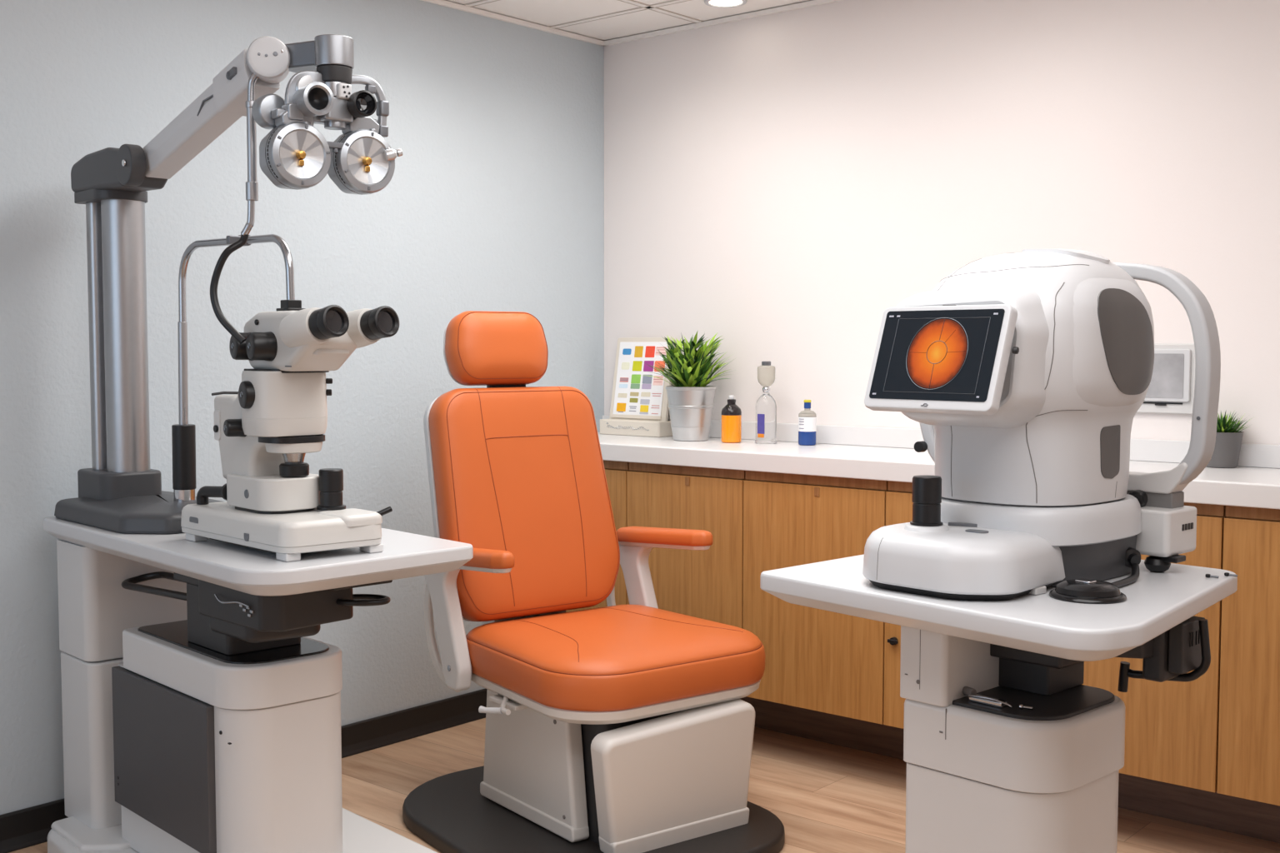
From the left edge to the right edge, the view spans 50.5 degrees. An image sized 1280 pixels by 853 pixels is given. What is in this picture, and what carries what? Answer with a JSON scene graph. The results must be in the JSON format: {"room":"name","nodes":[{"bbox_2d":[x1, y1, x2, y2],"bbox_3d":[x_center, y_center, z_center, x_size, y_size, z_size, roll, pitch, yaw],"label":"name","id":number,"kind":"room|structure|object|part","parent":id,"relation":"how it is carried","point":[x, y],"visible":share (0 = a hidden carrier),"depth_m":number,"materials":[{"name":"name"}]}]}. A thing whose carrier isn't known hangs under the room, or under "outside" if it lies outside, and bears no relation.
{"room":"examination room","nodes":[
{"label":"examination room","id":0,"kind":"room"},
{"bbox_2d":[0,0,604,814],"bbox_3d":[-1.888,-0.159,3.069,0.100,2.480,5.500,3,4,40],"label":"wall","id":1,"kind":"structure","parent":0,"point":[493,200],"depth_m":3.98,"materials":[{"name":"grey paint"}]},
{"bbox_2d":[0,688,487,852],"bbox_3d":[-1.839,1.035,3.098,0.027,0.093,5.300,3,4,40],"label":"baseboard","id":2,"kind":"structure","parent":1,"relation":"attached to","point":[30,827],"depth_m":4.28,"materials":[{"name":"black"}]},
{"bbox_2d":[420,0,843,46],"bbox_3d":[0.017,-1.191,1.387,4.900,0.015,5.300,3,4,40],"label":"trim","id":3,"kind":"structure","parent":1,"relation":"attached to","point":[442,2],"depth_m":4.62,"materials":[{"name":"white paint"}]},
{"bbox_2d":[445,0,812,40],"bbox_3d":[0.017,-1.250,1.383,4.900,0.104,5.300,3,4,40],"label":"ceiling","id":4,"kind":"structure","parent":0,"point":[603,20],"depth_m":4.55,"materials":[{"name":"white tile"}]},
{"bbox_2d":[704,0,747,7],"bbox_3d":[0.277,-1.372,4.389,0.140,0.005,0.140,3,4,40],"label":"recessed light","id":5,"kind":"object","parent":4,"relation":"in","point":[716,3],"visible":1,"depth_m":4.40,"materials":[{"name":"grey plastic"}]},
{"bbox_2d":[709,0,741,5],"bbox_3d":[0.277,-1.372,4.389,0.106,0.001,0.106,3,4,40],"label":"diffuser","id":6,"kind":"object","parent":5,"relation":"attached to","point":[712,2],"depth_m":4.40,"materials":[{"name":"white plastic"}]},
{"bbox_2d":[8,717,1279,852],"bbox_3d":[0.017,1.214,1.528,5.100,0.080,5.500,3,4,40],"label":"floor","id":7,"kind":"structure","parent":0,"point":[826,797],"depth_m":3.83,"materials":[{"name":"brown wood"}]},
{"bbox_2d":[43,516,473,852],"bbox_3d":[-0.917,0.658,3.144,0.670,0.840,1.144,-3,5,-43],"label":"table","id":8,"kind":"object","parent":7,"relation":"on","point":[201,714],"visible":0.96,"depth_m":2.92,"materials":[{"name":"grey plastic"}]},
{"bbox_3d":[-1.093,0.372,3.173,0.111,0.044,0.414,-3,5,-43],"label":"handle","id":9,"kind":"part","parent":8,"relation":"part of","materials":[{"name":"black plastic"}]},
{"bbox_3d":[-1.050,0.733,3.031,0.055,0.320,0.493,-3,5,-43],"label":"panel","id":10,"kind":"part","parent":8,"relation":"part of","materials":[{"name":"grey plastic"}]},
{"bbox_2d":[54,34,354,534],"bbox_3d":[-1.001,-0.286,3.071,0.316,1.052,1.004,-3,5,-43],"label":"stand","id":11,"kind":"object","parent":8,"relation":"on","point":[121,492],"visible":0.9,"depth_m":3.27,"materials":[{"name":"grey metal"}]},
{"bbox_2d":[77,468,161,500],"bbox_3d":[-1.292,0.143,3.371,0.147,0.072,0.205,-3,5,-43],"label":"socket","id":12,"kind":"object","parent":11,"relation":"attached to","point":[94,484],"depth_m":3.30,"materials":[{"name":"grey plastic"}]},
{"bbox_3d":[-0.985,-0.662,3.009,0.397,0.191,0.072,3,5,43],"label":"arm","id":13,"kind":"part","parent":11,"relation":"part of","materials":[{"name":"grey plastic"}]},
{"bbox_3d":[-0.930,-0.687,2.904,0.009,0.038,0.073,-3,5,-45],"label":"pull cord","id":14,"kind":"part","parent":11,"relation":"part of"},
{"bbox_2d":[171,234,294,501],"bbox_3d":[-0.913,-0.114,3.007,0.056,0.612,0.553,-3,4,-41],"label":"support frame","id":15,"kind":"object","parent":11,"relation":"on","point":[183,434],"visible":0.88,"depth_m":3.18,"materials":[{"name":"metal"}]},
{"bbox_2d":[210,72,258,344],"bbox_3d":[-0.825,-0.451,2.780,0.114,0.565,0.051,-1,3,-14],"label":"conduit","id":16,"kind":"object","parent":11,"relation":"hanging from","point":[252,185],"visible":0.97,"depth_m":2.79,"materials":[{"name":"metal"}]},
{"bbox_3d":[-0.797,-0.563,2.792,0.052,0.343,0.017,0,3,5],"label":"rod","id":17,"kind":"part","parent":16,"relation":"part of","materials":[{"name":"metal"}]},
{"bbox_2d":[251,70,402,194],"bbox_3d":[-0.629,-0.601,2.768,0.284,0.244,0.138,-3,4,-39],"label":"phoropter","id":18,"kind":"object","parent":11,"relation":"hanging from","point":[294,154],"visible":0.98,"depth_m":2.73,"materials":[{"name":"metal"}]},
{"bbox_3d":[-0.676,-0.536,2.710,0.019,0.032,0.015,-3,4,-39],"label":"dial knob","id":19,"kind":"part","parent":18,"relation":"part of","materials":[{"name":"gold metal"}]},
{"bbox_3d":[-0.669,-0.663,2.733,0.097,0.103,0.036,-3,4,-39],"label":"arm","id":20,"kind":"part","parent":18,"relation":"part of","materials":[{"name":"grey metal"}]},
{"bbox_3d":[-0.620,-0.567,2.764,0.050,0.021,0.020,-3,4,-39],"label":"bridge knob","id":21,"kind":"part","parent":18,"relation":"part of","materials":[{"name":"silver metal"}]},
{"bbox_3d":[-0.622,-0.660,2.769,0.058,0.077,0.058,-3,4,-39],"label":"stem","id":22,"kind":"part","parent":18,"relation":"part of","materials":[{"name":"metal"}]},
{"bbox_3d":[-0.562,-0.541,2.802,0.019,0.032,0.015,-3,4,-39],"label":"dial knob","id":23,"kind":"part","parent":18,"relation":"part of","materials":[{"name":"gold metal"}]},
{"bbox_3d":[-0.571,-0.665,2.813,0.100,0.122,0.016,-2,4,-34],"label":"arm","id":24,"kind":"part","parent":18,"relation":"part of","materials":[{"name":"grey metal"}]},
{"bbox_3d":[-0.520,-0.579,2.830,0.039,0.056,0.046,-3,4,-39],"label":"axis knob","id":25,"kind":"part","parent":18,"relation":"part of","materials":[{"name":"silver metal"}]},
{"bbox_2d":[137,620,329,664],"bbox_3d":[-0.916,0.479,3.057,0.236,0.008,0.522,-3,5,-43],"label":"tray","id":26,"kind":"object","parent":8,"relation":"on","point":[174,635],"depth_m":2.94,"materials":[{"name":"black plastic"}]},
{"bbox_3d":[-0.944,1.026,3.195,0.670,0.100,1.066,-3,5,-43],"label":"foot plate","id":27,"kind":"part","parent":8,"relation":"part of","materials":[{"name":"white plastic"}]},
{"bbox_3d":[-0.876,0.390,3.001,0.175,0.174,0.205,-3,5,-43],"label":"lift post","id":28,"kind":"part","parent":8,"relation":"part of","materials":[{"name":"black plastic"}]},
{"bbox_2d":[180,300,399,561],"bbox_3d":[-0.735,-0.005,2.848,0.258,0.518,0.554,-3,5,-43],"label":"microscope","id":29,"kind":"object","parent":8,"relation":"on","point":[277,415],"visible":1,"depth_m":2.77,"materials":[{"name":"grey plastic"}]},
{"bbox_3d":[-0.917,0.145,2.942,0.110,0.051,0.038,3,4,39],"label":"lever","id":30,"kind":"part","parent":29,"relation":"part of","materials":[{"name":"black plastic"}]},
{"bbox_3d":[-0.845,0.003,2.837,0.043,0.039,0.039,-2,4,-34],"label":"knob","id":31,"kind":"part","parent":29,"relation":"part of","materials":[{"name":"black plastic"}]},
{"bbox_3d":[-0.819,-0.166,2.811,0.048,0.060,0.060,-2,4,-34],"label":"knob","id":32,"kind":"part","parent":29,"relation":"part of","materials":[{"name":"black plastic"}]},
{"bbox_3d":[-0.797,-0.065,2.781,0.037,0.060,0.060,-2,4,-34],"label":"knob","id":33,"kind":"part","parent":29,"relation":"part of","materials":[{"name":"black plastic"}]},
{"bbox_3d":[-0.767,-0.162,2.750,0.048,0.060,0.060,-2,4,-34],"label":"knob","id":34,"kind":"part","parent":29,"relation":"part of","materials":[{"name":"black plastic"}]},
{"bbox_2d":[276,300,305,311],"bbox_3d":[-0.721,-0.249,2.808,0.050,0.025,0.048,-3,5,-43],"label":"socket","id":35,"kind":"object","parent":29,"relation":"attached to","point":[286,305],"depth_m":2.79,"materials":[{"name":"black plastic"}]},
{"bbox_3d":[-0.597,0.363,2.845,0.151,0.022,0.081,0,3,4],"label":"handle","id":36,"kind":"part","parent":8,"relation":"part of","materials":[{"name":"black plastic"}]},
{"bbox_2d":[402,310,784,852],"bbox_3d":[-0.149,0.373,3.553,0.822,1.361,0.982,-3,4,-37],"label":"chair","id":37,"kind":"object","parent":7,"relation":"on","point":[612,728],"visible":0.97,"depth_m":3.54,"materials":[{"name":"orange leather"}]},
{"bbox_3d":[-0.379,-0.118,3.853,0.120,0.100,0.036,-3,4,-37],"label":"headrest post","id":38,"kind":"part","parent":37,"relation":"part of","materials":[{"name":"black metal"}]},
{"bbox_3d":[-0.325,0.693,3.465,0.117,0.046,0.131,-3,4,-37],"label":"recline lever","id":39,"kind":"part","parent":37,"relation":"part of","materials":[{"name":"white plastic"}]},
{"bbox_3d":[-0.312,0.206,3.800,0.546,0.631,0.211,-3,4,-37],"label":"backrest","id":40,"kind":"part","parent":37,"relation":"part of","materials":[{"name":"orange leather"}]},
{"bbox_3d":[-0.150,1.032,3.591,0.818,0.042,0.980,-3,4,-37],"label":"plate","id":41,"kind":"part","parent":37,"relation":"part of","materials":[{"name":"grey rubber"}]},
{"bbox_3d":[-0.067,0.587,3.580,0.672,0.128,0.653,-3,4,-37],"label":"seat","id":42,"kind":"part","parent":37,"relation":"part of","materials":[{"name":"orange leather"}]},
{"bbox_3d":[0.083,0.865,3.350,0.473,0.330,0.094,-3,4,-37],"label":"leg panel","id":43,"kind":"part","parent":37,"relation":"part of","materials":[{"name":"white plastic"}]},
{"bbox_2d":[760,555,1237,852],"bbox_3d":[0.697,0.695,2.525,0.714,0.840,0.725,-3,5,-43],"label":"table","id":44,"kind":"object","parent":7,"relation":"on","point":[981,778],"visible":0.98,"depth_m":2.36,"materials":[{"name":"grey plastic"}]},
{"bbox_2d":[968,694,1011,708],"bbox_3d":[0.608,0.476,2.358,0.026,0.016,0.080,-3,5,-43],"label":"clip","id":45,"kind":"object","parent":44,"relation":"on","point":[991,702],"visible":1,"depth_m":2.35,"materials":[{"name":"silver metal"}]},
{"bbox_2d":[1019,704,1033,709],"bbox_3d":[0.661,0.481,2.326,0.022,0.009,0.009,2,4,28],"label":"bolt","id":46,"kind":"object","parent":44,"relation":"on","point":[1022,707],"visible":1,"depth_m":2.33,"materials":[{"name":"silver metal"}]},
{"bbox_2d":[952,685,1114,720],"bbox_3d":[0.686,0.483,2.441,0.273,0.008,0.260,-3,5,-43],"label":"tray","id":47,"kind":"object","parent":44,"relation":"on","point":[1057,702],"depth_m":2.38,"materials":[{"name":"black plastic"}]},
{"bbox_2d":[862,248,1220,601],"bbox_3d":[0.643,-0.029,2.546,0.662,0.601,0.672,-3,5,-43],"label":"camera","id":48,"kind":"object","parent":44,"relation":"on","point":[1025,377],"visible":1,"depth_m":2.36,"materials":[{"name":"white plastic"}]},
{"bbox_3d":[0.609,0.044,2.947,0.020,0.024,0.024,-3,5,-43],"label":"loop knob","id":49,"kind":"part","parent":48,"relation":"part of","materials":[{"name":"black plastic"}]},
{"bbox_3d":[0.504,0.178,2.392,0.080,0.011,0.080,-3,5,-43],"label":"joystick seat","id":50,"kind":"part","parent":48,"relation":"part of","materials":[{"name":"grey plastic"}]},
{"bbox_3d":[0.805,-0.311,2.521,0.191,0.034,0.148,-3,5,-43],"label":"crown","id":51,"kind":"part","parent":48,"relation":"part of","materials":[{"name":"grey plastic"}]},
{"bbox_3d":[0.946,0.138,2.585,0.034,0.034,0.030,3,4,37],"label":"joint knob","id":52,"kind":"part","parent":48,"relation":"part of","materials":[{"name":"black plastic"}]},
{"bbox_2d":[1049,578,1126,604],"bbox_3d":[0.754,0.273,2.288,0.125,0.029,0.125,-3,5,-43],"label":"puck","id":53,"kind":"object","parent":44,"relation":"on","point":[1082,590],"visible":1,"depth_m":2.25,"materials":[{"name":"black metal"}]},
{"bbox_2d":[1111,547,1140,587],"bbox_3d":[0.864,0.254,2.423,0.041,0.052,0.215,2,4,27],"label":"power cable","id":54,"kind":"object","parent":44,"relation":"on","point":[1132,557],"visible":0.8,"depth_m":2.48,"materials":[{"name":"black plastic"}]},
{"bbox_3d":[0.863,0.263,2.417,0.031,0.034,0.204,2,4,31],"label":"cord","id":55,"kind":"part","parent":54,"relation":"part of","materials":[{"name":"black plastic"}]},
{"bbox_3d":[0.942,0.412,2.441,0.162,0.151,0.027,3,4,40],"label":"bent handle","id":56,"kind":"part","parent":44,"relation":"part of","materials":[{"name":"black plastic"}]},
{"bbox_2d":[1205,574,1219,578],"bbox_3d":[1.045,0.273,2.482,0.023,0.006,0.009,2,4,32],"label":"screw","id":57,"kind":"object","parent":44,"relation":"on","point":[1206,575],"visible":1,"depth_m":2.48,"materials":[{"name":"black metal"}]},
{"bbox_2d":[1224,572,1237,576],"bbox_3d":[1.086,0.272,2.497,0.023,0.006,0.009,2,4,32],"label":"screw","id":58,"kind":"object","parent":44,"relation":"on","point":[1227,574],"visible":1,"depth_m":2.50,"materials":[{"name":"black metal"}]},
{"bbox_2d":[603,0,1279,467],"bbox_3d":[1.804,-0.183,3.474,5.000,2.480,0.100,3,4,40],"label":"wall","id":59,"kind":"structure","parent":0,"point":[776,184],"depth_m":4.17,"materials":[{"name":"white paint"}]},
{"bbox_2d":[566,460,629,612],"bbox_3d":[-0.087,0.443,4.770,0.473,0.698,0.429,3,4,40],"label":"base cabinet","id":60,"kind":"object","parent":59,"relation":"attached to","point":[616,472],"visible":0.14,"depth_m":4.47,"materials":[{"name":"brown wood"}]},
{"bbox_3d":[-0.216,0.119,4.598,0.471,0.029,0.009,3,4,40],"label":"rail","id":61,"kind":"part","parent":60,"relation":"part of","materials":[{"name":"brown wood"}]},
{"bbox_2d":[626,462,746,629],"bbox_3d":[0.272,0.461,4.464,0.467,0.698,0.432,3,4,40],"label":"base cabinet","id":62,"kind":"object","parent":59,"relation":"attached to","point":[706,584],"visible":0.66,"depth_m":4.26,"materials":[{"name":"brown wood"}]},
{"bbox_3d":[0.143,0.137,4.293,0.465,0.029,0.009,3,4,40],"label":"rail","id":63,"kind":"part","parent":62,"relation":"part of","materials":[{"name":"brown wood"}]},
{"bbox_2d":[743,470,889,724],"bbox_3d":[0.639,0.480,4.153,0.491,0.698,0.432,3,4,40],"label":"base cabinet","id":64,"kind":"object","parent":59,"relation":"attached to","point":[818,660],"visible":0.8,"depth_m":3.99,"materials":[{"name":"brown wood"}]},
{"bbox_3d":[0.510,0.156,3.982,0.489,0.029,0.009,3,4,40],"label":"rail","id":65,"kind":"part","parent":64,"relation":"part of","materials":[{"name":"brown wood"}]},
{"bbox_2d":[883,480,913,729],"bbox_3d":[0.996,0.498,3.842,0.453,0.698,0.445,3,4,40],"label":"base cabinet","id":66,"kind":"object","parent":59,"relation":"attached to","point":[899,503],"visible":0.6,"depth_m":3.81,"materials":[{"name":"brown wood"}]},
{"bbox_3d":[0.871,0.174,3.676,0.451,0.029,0.009,3,4,40],"label":"rail","id":67,"kind":"part","parent":66,"relation":"part of","materials":[{"name":"brown wood"}]},
{"bbox_2d":[602,415,1279,468],"bbox_3d":[0.946,0.043,4.142,2.844,0.060,0.013,3,4,40],"label":"backsplash","id":68,"kind":"structure","parent":59,"relation":"attached to","point":[1266,456],"depth_m":4.24,"materials":[{"name":"white laminate"}]},
{"bbox_2d":[1081,502,1225,792],"bbox_3d":[1.347,0.515,3.552,0.455,0.698,0.432,3,4,40],"label":"base cabinet","id":69,"kind":"object","parent":59,"relation":"attached to","point":[1172,727],"visible":0.19,"depth_m":3.31,"materials":[{"name":"brown wood"}]},
{"bbox_3d":[1.218,0.191,3.381,0.453,0.029,0.009,3,4,40],"label":"rail","id":70,"kind":"part","parent":69,"relation":"part of","materials":[{"name":"brown wood"}]},
{"bbox_2d":[1145,353,1184,398],"bbox_3d":[1.371,-0.141,3.744,0.249,0.121,0.001,3,4,40],"label":"panel","id":71,"kind":"object","parent":59,"relation":"attached to","point":[1167,377],"depth_m":3.69,"materials":[{"name":"white plastic"}]},
{"bbox_2d":[1136,343,1194,414],"bbox_3d":[1.378,-0.134,3.755,0.312,0.190,0.026,3,4,40],"label":"panel frame","id":72,"kind":"object","parent":59,"relation":"attached to","point":[1171,389],"visible":0.42,"depth_m":3.69,"materials":[{"name":"white plastic"}]},
{"bbox_3d":[1.376,-0.142,3.748,0.278,0.143,0.010,3,4,40],"label":"frame","id":73,"kind":"part","parent":72,"relation":"part of","materials":[{"name":"grey plastic"}]},
{"bbox_2d":[1216,505,1279,805],"bbox_3d":[1.702,0.533,3.252,0.471,0.698,0.429,3,4,40],"label":"base cabinet","id":74,"kind":"object","parent":59,"relation":"attached to","point":[1248,762],"visible":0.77,"depth_m":3.20,"materials":[{"name":"brown wood"}]},
{"bbox_2d":[597,415,1279,509],"bbox_3d":[0.804,0.081,3.978,2.844,0.118,0.451,3,4,40],"label":"countertop","id":75,"kind":"structure","parent":74,"relation":"on","point":[844,452],"depth_m":3.99,"materials":[{"name":"white laminate"}]},
{"bbox_2d":[600,337,675,437],"bbox_3d":[-0.009,-0.144,4.861,0.282,0.349,0.108,3,4,40],"label":"chart","id":76,"kind":"object","parent":75,"relation":"on","point":[639,404],"visible":0.95,"depth_m":4.86,"materials":[{"name":"white paper"}]},
{"bbox_2d":[640,330,734,441],"bbox_3d":[0.167,-0.141,4.609,0.342,0.372,0.298,0,3,6],"label":"potted plant","id":77,"kind":"object","parent":75,"relation":"on","point":[690,400],"visible":1,"depth_m":4.54,"materials":[{"name":"green plant"}]},
{"bbox_3d":[0.172,-0.045,4.596,0.172,0.182,0.172,3,4,40],"label":"pot","id":78,"kind":"part","parent":77,"relation":"part of","materials":[{"name":"silver metal"}]},
{"bbox_2d":[720,395,741,443],"bbox_3d":[0.302,-0.025,4.489,0.067,0.156,0.067,3,4,40],"label":"bottle","id":79,"kind":"object","parent":75,"relation":"on","point":[731,432],"visible":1,"depth_m":4.46,"materials":[{"name":"glass"}]},
{"bbox_2d":[755,361,777,444],"bbox_3d":[0.412,-0.079,4.447,0.073,0.268,0.075,3,4,40],"label":"dropper bottle","id":80,"kind":"object","parent":75,"relation":"on","point":[766,407],"visible":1,"depth_m":4.42,"materials":[{"name":"clear glass"}]},
{"bbox_3d":[0.413,-0.165,4.442,0.059,0.068,0.059,3,4,40],"label":"bulb","id":81,"kind":"part","parent":80,"relation":"part of","materials":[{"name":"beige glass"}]},
{"bbox_2d":[798,400,816,445],"bbox_3d":[0.538,-0.013,4.372,0.058,0.146,0.060,3,4,40],"label":"bottle","id":82,"kind":"object","parent":75,"relation":"on","point":[807,418],"visible":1,"depth_m":4.35,"materials":[{"name":"plastic"}]},
{"bbox_2d":[1206,410,1252,468],"bbox_3d":[1.530,0.028,3.572,0.164,0.157,0.166,3,4,40],"label":"potted grass","id":83,"kind":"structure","parent":75,"relation":"on","point":[1226,454],"depth_m":3.53,"materials":[{"name":"green plant"}]},
{"bbox_3d":[1.573,0.209,3.080,0.469,0.029,0.009,3,4,40],"label":"rail","id":84,"kind":"part","parent":74,"relation":"part of","materials":[{"name":"brown wood"}]},
{"bbox_2d":[740,696,1279,843],"bbox_3d":[0.874,0.930,4.098,2.798,0.185,0.015,3,4,40],"label":"baseboard","id":85,"kind":"structure","parent":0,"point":[1242,817],"depth_m":3.69,"materials":[{"name":"brown wood"}]},
{"bbox_2d":[1206,431,1243,468],"bbox_3d":[1.530,0.060,3.574,0.105,0.094,0.105,3,4,40],"label":"pot","id":86,"kind":"object","parent":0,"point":[1226,454],"depth_m":3.53,"materials":[{"name":"grey plastic"}]}
]}

